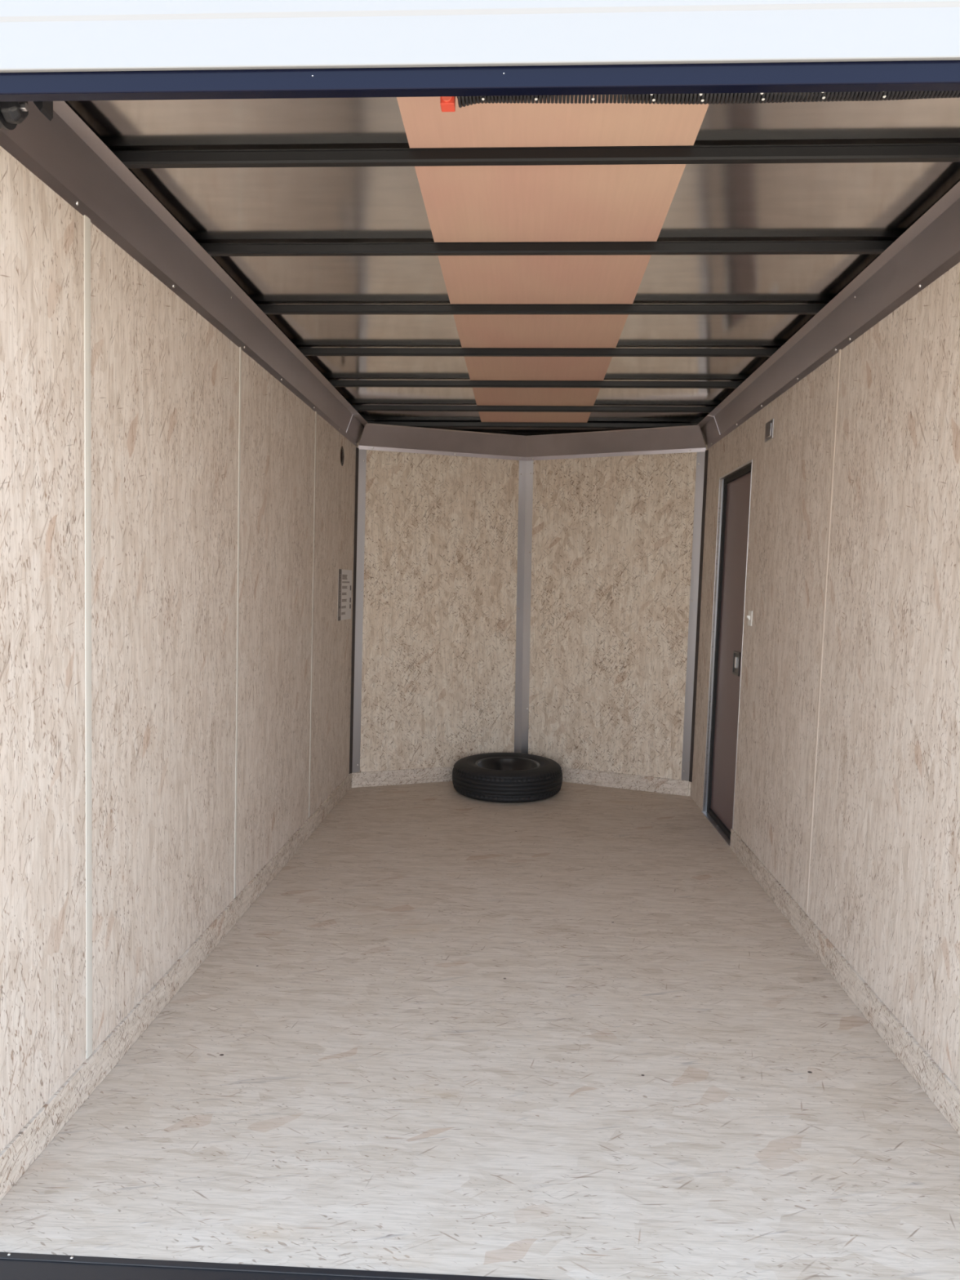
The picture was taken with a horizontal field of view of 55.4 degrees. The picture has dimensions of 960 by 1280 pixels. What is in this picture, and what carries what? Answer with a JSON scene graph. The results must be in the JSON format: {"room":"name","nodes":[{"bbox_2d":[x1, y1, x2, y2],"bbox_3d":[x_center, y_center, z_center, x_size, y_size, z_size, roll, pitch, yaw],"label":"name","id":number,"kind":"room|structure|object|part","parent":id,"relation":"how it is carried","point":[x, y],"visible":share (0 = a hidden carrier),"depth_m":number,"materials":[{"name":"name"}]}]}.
{"room":"cargo space","nodes":[
{"label":"cargo space","id":0,"kind":"room"},
{"bbox_2d":[0,146,356,1152],"bbox_3d":[-0.956,-0.105,3.918,0.060,2.497,4.122,1,5,4],"label":"wall","id":1,"kind":"structure","parent":0,"point":[165,380],"depth_m":2.71,"materials":[{"name":"beige wood"}]},
{"bbox_2d":[0,101,53,129],"bbox_3d":[-0.952,-1.101,1.874,0.150,0.098,0.093,1,5,3],"label":"drum","id":2,"kind":"object","parent":1,"relation":"attached to","point":[12,113],"visible":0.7,"depth_m":1.86,"materials":[{"name":"grey paint"}]},
{"bbox_3d":[-0.894,-1.101,1.861,0.033,0.071,0.040,1,5,3],"label":"plate","id":3,"kind":"part","parent":2,"relation":"part of","materials":[{"name":"grey paint"}]},
{"bbox_2d":[84,214,92,1058],"bbox_3d":[-1.044,0.033,2.439,0.047,2.244,0.034,1,5,3],"label":"batten","id":4,"kind":"object","parent":1,"relation":"attached to","point":[87,385],"visible":1,"depth_m":2.43,"materials":[{"name":"beige plastic"}]},
{"bbox_2d":[0,773,351,1201],"bbox_3d":[-0.985,1.086,4.005,0.011,0.107,4.101,1,5,4],"label":"baseboard","id":5,"kind":"structure","parent":1,"relation":"attached to","point":[29,1143],"depth_m":2.79,"materials":[{"name":"beige wood"}]},
{"bbox_2d":[0,101,367,446],"bbox_3d":[-0.871,-1.220,3.817,0.087,0.298,4.100,1,5,4],"label":"trim","id":6,"kind":"structure","parent":1,"relation":"attached to","point":[63,152],"depth_m":2.69,"materials":[{"name":"metal"}]},
{"bbox_2d":[234,346,241,898],"bbox_3d":[-0.967,-0.041,3.650,0.048,2.202,0.020,2,5,11],"label":"batten","id":7,"kind":"object","parent":1,"relation":"attached to","point":[240,348],"visible":1,"depth_m":3.64,"materials":[{"name":"beige plastic"}]},
{"bbox_2d":[0,1252,549,1279],"bbox_3d":[0.060,1.378,1.856,2.581,0.108,0.094,1,5,3],"label":"sill","id":8,"kind":"structure","parent":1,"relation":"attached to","point":[13,1265],"depth_m":1.91,"materials":[{"name":"grey paint"}]},
{"bbox_2d":[308,411,316,817],"bbox_3d":[-0.890,-0.115,4.862,0.052,2.160,0.019,2,5,18],"label":"batten","id":9,"kind":"object","parent":1,"relation":"attached to","point":[315,411],"visible":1,"depth_m":4.86,"materials":[{"name":"beige plastic"}]},
{"bbox_2d":[340,445,343,465],"bbox_3d":[-0.846,-1.093,5.433,0.058,0.137,0.139,1,5,3],"label":"air vent","id":10,"kind":"object","parent":1,"relation":"in","point":[341,451],"visible":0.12,"depth_m":5.48,"materials":[{"name":"black plastic"}]},
{"bbox_2d":[337,568,351,621],"bbox_3d":[-0.835,-0.281,5.662,0.008,0.318,0.397,1,5,4],"label":"notice sheet","id":11,"kind":"object","parent":1,"relation":"attached to","point":[344,583],"visible":1,"depth_m":5.65,"materials":[{"name":"white paper"}]},
{"bbox_2d":[351,428,519,787],"bbox_3d":[-0.266,-0.198,6.138,1.215,2.342,0.047,-1,5,-19],"label":"wall","id":12,"kind":"structure","parent":0,"point":[438,667],"depth_m":6.13,"materials":[{"name":"beige wood"}]},
{"bbox_2d":[349,447,366,773],"bbox_3d":[-0.800,-0.175,5.946,0.100,2.116,0.064,-3,6,-40],"label":"trim","id":13,"kind":"structure","parent":12,"relation":"attached to","point":[361,455],"depth_m":5.94,"materials":[{"name":"metal"}]},
{"bbox_2d":[351,766,453,787],"bbox_3d":[-0.279,0.918,6.235,1.199,0.100,0.012,-1,5,-19],"label":"baseboard","id":14,"kind":"structure","parent":12,"relation":"attached to","point":[393,777],"depth_m":6.15,"materials":[{"name":"beige wood"}]},
{"bbox_2d":[358,422,526,460],"bbox_3d":[-0.214,-1.292,5.984,1.159,0.169,0.105,-1,5,-19],"label":"trim","id":15,"kind":"structure","parent":12,"relation":"attached to","point":[375,437],"depth_m":5.98,"materials":[{"name":"metal"}]},
{"bbox_2d":[0,781,959,1279],"bbox_3d":[0.176,1.156,4.189,2.455,0.031,4.599,1,5,3],"label":"floor","id":16,"kind":"structure","parent":0,"point":[570,1034],"depth_m":2.60,"materials":[{"name":"beige wood"}]},
{"bbox_2d":[452,752,562,802],"bbox_3d":[0.179,0.895,6.003,0.724,0.197,0.724,-4,6,-45],"label":"wheel","id":17,"kind":"object","parent":16,"relation":"on","point":[495,777],"visible":1,"depth_m":5.75,"materials":[{"name":"black rubber"}]},
{"bbox_2d":[0,0,959,102],"bbox_3d":[0.144,-1.208,1.688,2.610,0.370,0.043,1,5,3],"label":"header","id":18,"kind":"structure","parent":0,"point":[36,36],"depth_m":1.69,"materials":[{"name":"grey"}]},
{"bbox_2d":[64,93,959,433],"bbox_3d":[0.254,-1.318,3.989,2.441,0.180,4.529,1,5,3],"label":"ceiling","id":19,"kind":"structure","parent":0,"point":[844,201],"depth_m":2.76,"materials":[{"name":"metal"}]},
{"bbox_2d":[373,421,690,430],"bbox_3d":[0.327,-1.373,5.869,2.011,0.032,0.088,1,5,3],"label":"bow","id":20,"kind":"object","parent":19,"relation":"attached to","point":[458,425],"visible":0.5,"depth_m":5.84,"materials":[{"name":"black metal"}]},
{"bbox_2d":[351,404,715,413],"bbox_3d":[0.307,-1.351,5.351,2.277,0.030,0.038,1,5,3],"label":"bow","id":21,"kind":"object","parent":19,"relation":"attached to","point":[357,407],"visible":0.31,"depth_m":5.34,"materials":[{"name":"black metal"}]},
{"bbox_2d":[327,379,743,388],"bbox_3d":[0.279,-1.326,4.745,2.299,0.030,0.038,1,5,3],"label":"bow","id":22,"kind":"object","parent":19,"relation":"attached to","point":[335,383],"visible":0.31,"depth_m":4.73,"materials":[{"name":"black metal"}]},
{"bbox_2d":[111,143,959,168],"bbox_3d":[0.169,-1.225,2.319,2.387,0.032,0.038,1,5,3],"label":"bow","id":23,"kind":"object","parent":19,"relation":"attached to","point":[874,153],"visible":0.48,"depth_m":2.31,"materials":[{"name":"black metal"}]},
{"bbox_2d":[297,347,778,356],"bbox_3d":[0.252,-1.301,4.138,2.321,0.031,0.038,1,5,3],"label":"bow","id":24,"kind":"object","parent":19,"relation":"attached to","point":[441,352],"visible":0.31,"depth_m":4.13,"materials":[{"name":"black metal"}]},
{"bbox_2d":[256,303,826,314],"bbox_3d":[0.224,-1.275,3.532,2.343,0.031,0.038,1,5,3],"label":"bow","id":25,"kind":"object","parent":19,"relation":"attached to","point":[665,308],"visible":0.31,"depth_m":3.52,"materials":[{"name":"black metal"}]},
{"bbox_2d":[199,240,894,256],"bbox_3d":[0.197,-1.250,2.926,2.365,0.031,0.038,1,5,3],"label":"bow","id":26,"kind":"object","parent":19,"relation":"attached to","point":[734,247],"visible":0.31,"depth_m":2.91,"materials":[{"name":"black metal"}]},
{"bbox_2d":[396,94,708,430],"bbox_3d":[0.256,-1.307,3.895,0.717,0.171,4.340,1,5,3],"label":"ceiling panel","id":27,"kind":"object","parent":19,"relation":"attached to","point":[535,202],"visible":0.67,"depth_m":2.74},
{"bbox_2d":[528,431,706,795],"bbox_3d":[0.856,-0.179,6.084,1.233,2.342,0.031,3,5,25],"label":"wall","id":28,"kind":"structure","parent":0,"point":[611,547],"depth_m":6.07,"materials":[{"name":"beige wood"}]},
{"bbox_2d":[514,460,533,754],"bbox_3d":[0.301,-0.181,6.322,0.099,2.091,0.041,1,5,3],"label":"trim","id":29,"kind":"structure","parent":28,"relation":"attached to","point":[524,526],"depth_m":6.32,"materials":[{"name":"metal"}]},
{"bbox_2d":[525,424,706,461],"bbox_3d":[0.846,-1.274,5.933,1.210,0.169,0.105,3,5,24],"label":"trim","id":30,"kind":"structure","parent":28,"relation":"attached to","point":[686,438],"depth_m":5.92,"materials":[{"name":"metal"}]},
{"bbox_2d":[560,766,688,795],"bbox_3d":[0.820,0.937,6.182,1.178,0.100,0.012,3,5,25],"label":"baseboard","id":31,"kind":"structure","parent":28,"relation":"attached to","point":[634,782],"depth_m":6.11,"materials":[{"name":"beige wood"}]},
{"bbox_2d":[680,449,708,782],"bbox_3d":[1.369,-0.138,5.837,0.115,2.116,0.026,4,5,31],"label":"trim","id":32,"kind":"structure","parent":28,"relation":"attached to","point":[701,470],"depth_m":5.84,"materials":[{"name":"metal"}]},
{"bbox_2d":[689,262,959,1090],"bbox_3d":[1.348,-0.066,3.808,0.049,2.497,4.122,1,5,2],"label":"wall","id":33,"kind":"structure","parent":0,"point":[884,881],"depth_m":3.13,"materials":[{"name":"beige wood"}]},
{"bbox_2d":[440,90,959,111],"bbox_3d":[0.619,-1.107,1.796,1.394,0.111,0.060,1,5,3],"label":"spring","id":34,"kind":"object","parent":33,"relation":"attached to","point":[447,104],"visible":0.3,"depth_m":1.80,"materials":[{"name":"grey paint"}]},
{"bbox_2d":[701,459,752,846],"bbox_3d":[1.399,0.064,5.116,0.099,2.037,0.737,1,5,1],"label":"door","id":35,"kind":"structure","parent":33,"relation":"in","point":[729,615],"depth_m":5.21,"materials":[{"name":"metal"}]},
{"bbox_3d":[1.375,1.073,5.207,0.077,0.010,0.720,1,5,2],"label":"sill","id":36,"kind":"part","parent":35,"relation":"part of","materials":[{"name":"metal"}]},
{"bbox_3d":[1.399,0.123,5.001,0.009,0.060,0.030,1,5,3],"label":"latch lever","id":37,"kind":"part","parent":35,"relation":"part of","materials":[{"name":"metal"}]},
{"bbox_2d":[746,610,752,626],"bbox_3d":[1.356,-0.110,4.611,0.021,0.078,0.062,1,5,3],"label":"wall switch","id":38,"kind":"object","parent":33,"relation":"attached to","point":[749,616],"visible":1,"depth_m":4.60,"materials":[{"name":"white plastic"}]},
{"bbox_2d":[764,418,773,442],"bbox_3d":[1.382,-1.001,4.372,0.009,0.094,0.125,1,5,2],"label":"metal plate","id":39,"kind":"object","parent":33,"relation":"attached to","point":[769,425],"visible":1,"depth_m":4.35,"materials":[{"name":"metal"}]},
{"bbox_2d":[804,349,840,914],"bbox_3d":[1.333,-0.004,3.561,0.039,2.201,0.022,2,5,13],"label":"batten","id":40,"kind":"object","parent":33,"relation":"attached to","point":[839,350],"visible":1,"depth_m":3.55,"materials":[{"name":"beige plastic"}]},
{"bbox_2d":[697,181,959,449],"bbox_3d":[1.329,-1.182,3.711,0.089,0.298,4.101,1,5,2],"label":"trim","id":41,"kind":"structure","parent":33,"relation":"attached to","point":[930,247],"depth_m":3.22,"materials":[{"name":"metal"}]},
{"bbox_2d":[729,828,959,1136],"bbox_3d":[1.289,1.169,3.350,0.011,0.107,3.008,1,5,2],"label":"baseboard","id":42,"kind":"structure","parent":33,"relation":"attached to","point":[940,1090],"depth_m":3.04,"materials":[{"name":"beige wood"}]},
{"bbox_3d":[0.302,-0.224,6.194,2.461,2.595,0.595,1,5,3],"label":"wall","id":43,"kind":"structure","parent":0,"visible":0},
{"bbox_2d":[365,420,701,435],"bbox_3d":[0.338,-1.373,6.031,2.274,0.069,0.486,1,5,3],"label":"rail","id":44,"kind":"object","parent":43,"relation":"attached to","point":[367,421],"visible":0.15,"depth_m":6.13,"materials":[{"name":"black metal"}]}
]}

